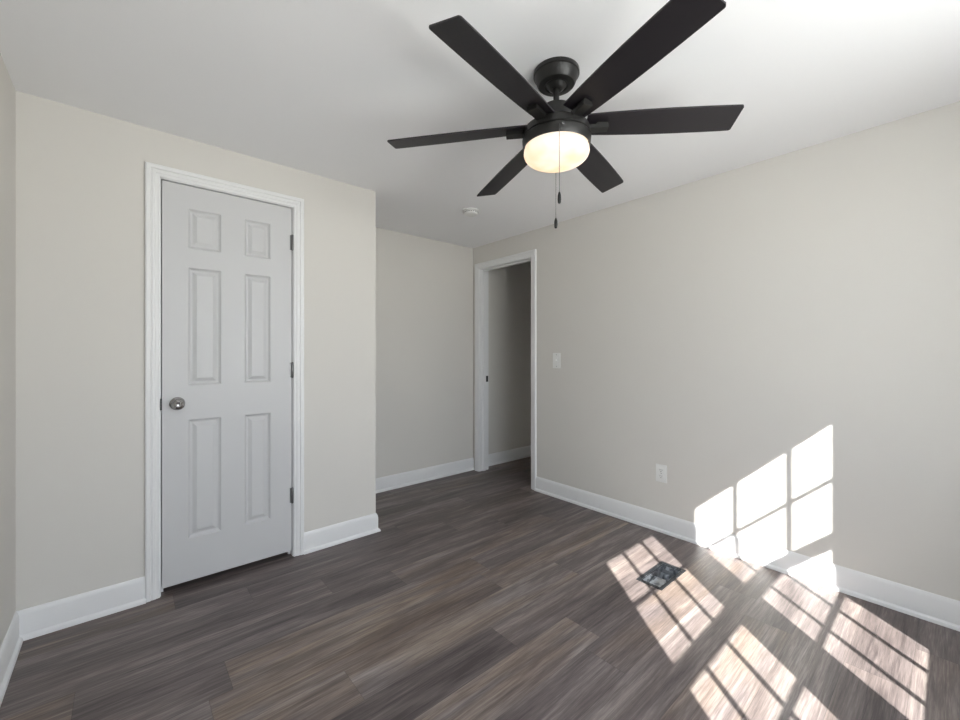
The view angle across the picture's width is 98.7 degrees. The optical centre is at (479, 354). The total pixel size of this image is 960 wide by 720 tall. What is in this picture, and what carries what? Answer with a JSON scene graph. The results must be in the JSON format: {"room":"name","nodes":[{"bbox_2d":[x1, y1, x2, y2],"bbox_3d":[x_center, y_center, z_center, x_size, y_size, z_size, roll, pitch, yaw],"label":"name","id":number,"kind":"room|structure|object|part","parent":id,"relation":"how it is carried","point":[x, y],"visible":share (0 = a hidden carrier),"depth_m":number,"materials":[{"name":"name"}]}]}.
{"room":"empty bedroom","nodes":[
{"label":"empty bedroom","id":0,"kind":"room"},
{"bbox_2d":[0,53,15,647],"bbox_3d":[-1.111,0.057,0.682,0.120,2.275,4.205,0,0,-41],"label":"wall","id":1,"kind":"structure","parent":0,"point":[7,90],"depth_m":1.56,"materials":[{"name":"white paint"}]},
{"bbox_2d":[0,576,145,705],"bbox_3d":[-0.692,1.114,0.606,0.414,0.120,3.222,0,0,-41],"label":"baseboard","id":2,"kind":"structure","parent":1,"relation":"attached to","point":[36,621],"depth_m":1.77,"materials":[{"name":"white wood"}]},
{"bbox_2d":[16,91,375,610],"bbox_3d":[-1.528,0.046,2.478,1.601,2.255,0.703,0,0,-41],"label":"wall","id":3,"kind":"structure","parent":0,"point":[80,173],"depth_m":1.87,"materials":[{"name":"white paint"}]},
{"bbox_2d":[145,161,303,602],"bbox_3d":[-1.335,0.131,2.216,0.728,2.087,0.176,0,0,-41],"label":"door","id":4,"kind":"structure","parent":3,"relation":"in","point":[224,260],"depth_m":2.16,"materials":[{"name":"white wood"}]},
{"bbox_3d":[-1.479,0.244,2.018,0.064,0.064,0.064,0,0,-41],"label":"knob","id":5,"kind":"part","parent":4,"relation":"part of","materials":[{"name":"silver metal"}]},
{"bbox_2d":[304,458,474,554],"bbox_3d":[-0.550,1.114,3.309,1.898,0.120,0.727,0,0,-41],"label":"baseboard","id":6,"kind":"structure","parent":3,"relation":"attached to","point":[328,536],"depth_m":2.71,"materials":[{"name":"white wood"}]},
{"bbox_2d":[376,227,530,477],"bbox_3d":[-0.784,0.057,3.667,4.283,2.275,0.120,0,0,-41],"label":"wall","id":7,"kind":"structure","parent":0,"point":[424,286],"depth_m":3.93,"materials":[{"name":"white paint"}]},
{"bbox_2d":[489,445,530,465],"bbox_3d":[1.141,1.114,3.849,1.135,0.120,2.125,0,0,-41],"label":"baseboard","id":8,"kind":"structure","parent":7,"relation":"attached to","point":[522,452],"depth_m":4.53,"materials":[{"name":"white wood"}]},
{"bbox_2d":[0,456,959,719],"bbox_3d":[0.573,1.174,2.101,4.483,0.001,4.225,0,0,-41],"label":"floor","id":9,"kind":"structure","parent":0,"point":[481,595],"depth_m":1.70,"materials":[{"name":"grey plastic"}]},
{"bbox_2d":[636,561,685,590],"bbox_3d":[0.966,1.252,2.192,0.286,0.163,0.136,0,0,-41],"label":"floor vent","id":10,"kind":"object","parent":9,"relation":"in","point":[662,574],"visible":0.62,"depth_m":2.23,"materials":[{"name":"grey metal"}]},
{"bbox_2d":[0,0,959,247],"bbox_3d":[0.573,-1.131,2.101,4.483,0.100,4.225,0,0,-41],"label":"ceiling","id":11,"kind":"structure","parent":0,"point":[317,87],"depth_m":1.61,"materials":[{"name":"white paint"}]},
{"bbox_2d":[463,208,478,216],"bbox_3d":[-0.069,-1.060,3.096,0.122,0.041,0.122,0,0,-41],"label":"smoke detector","id":12,"kind":"object","parent":11,"relation":"attached to","point":[469,212],"visible":1,"depth_m":3.06,"materials":[{"name":"white plastic"}]},
{"bbox_2d":[387,0,743,228],"bbox_3d":[0.293,-0.802,1.581,1.294,0.557,1.274,0,0,-41],"label":"ceiling fan","id":13,"kind":"object","parent":11,"relation":"hanging from","point":[558,139],"visible":1,"depth_m":1.47,"materials":[{"name":"black wood"}]},
{"bbox_3d":[-0.087,-0.855,1.623,0.540,0.057,0.114,0,0,6],"label":"blade","id":14,"kind":"part","parent":13,"relation":"part of","materials":[{"name":"black wood"}]},
{"bbox_3d":[0.066,-0.862,1.273,0.114,0.046,0.540,0,0,36],"label":"blade","id":15,"kind":"part","parent":13,"relation":"part of","materials":[{"name":"black wood"}]},
{"bbox_3d":[0.140,-0.855,1.931,0.114,0.059,0.540,0,0,-24],"label":"blade","id":16,"kind":"part","parent":13,"relation":"part of","materials":[{"name":"black wood"}]},
{"bbox_3d":[0.293,-0.764,1.581,0.248,0.072,0.248,0,0,-41],"label":"lamp shade","id":17,"kind":"part","parent":13,"relation":"part of","materials":[{"name":"beige glass"}]},
{"bbox_3d":[0.279,-0.691,1.446,0.002,0.240,0.002,0,0,-41],"label":"pull chain","id":18,"kind":"part","parent":13,"relation":"part of","materials":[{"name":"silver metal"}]},
{"bbox_3d":[0.519,-0.862,1.888,0.114,0.051,0.540,0,0,36],"label":"blade","id":19,"kind":"part","parent":13,"relation":"part of","materials":[{"name":"black wood"}]},
{"bbox_3d":[0.446,-0.869,1.230,0.114,0.037,0.540,0,0,-24],"label":"blade","id":20,"kind":"part","parent":13,"relation":"part of","materials":[{"name":"black wood"}]},
{"bbox_3d":[0.672,-0.869,1.538,0.540,0.040,0.114,0,0,6],"label":"blade","id":21,"kind":"part","parent":13,"relation":"part of","materials":[{"name":"black wood"}]},
{"bbox_2d":[473,101,959,600],"bbox_3d":[1.310,0.046,2.699,0.115,2.255,4.085,0,0,-41],"label":"wall","id":22,"kind":"structure","parent":0,"point":[780,335],"depth_m":2.23,"materials":[{"name":"white paint"}]},
{"bbox_2d":[475,249,536,489],"bbox_3d":[0.266,0.133,3.905,0.150,2.083,0.812,0,0,-41],"label":"door frame","id":23,"kind":"structure","parent":22,"relation":"in","point":[482,269],"depth_m":4.14,"materials":[{"name":"white wood"}]},
{"bbox_3d":[0.316,0.133,3.948,0.018,2.083,0.812,0,0,-41],"label":"casing","id":24,"kind":"part","parent":23,"relation":"part of","materials":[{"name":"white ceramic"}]},
{"bbox_2d":[553,353,560,367],"bbox_3d":[0.626,0.052,3.387,0.019,0.126,0.080,0,0,-41],"label":"light switch","id":25,"kind":"object","parent":22,"relation":"attached to","point":[556,356],"visible":1,"depth_m":3.38,"materials":[{"name":"white plastic"}]},
{"bbox_2d":[656,463,666,482],"bbox_3d":[1.201,0.789,2.730,0.010,0.117,0.075,0,0,-41],"label":"wall outlet","id":26,"kind":"object","parent":22,"relation":"attached to","point":[661,470],"visible":1,"depth_m":2.73,"materials":[{"name":"white plastic"}]},
{"bbox_2d":[534,476,959,631],"bbox_3d":[1.483,1.114,2.393,0.024,0.120,3.075,0,0,-41],"label":"baseboard","id":27,"kind":"structure","parent":22,"relation":"attached to","point":[931,607],"depth_m":2.22,"materials":[{"name":"white wood"}]}
]}

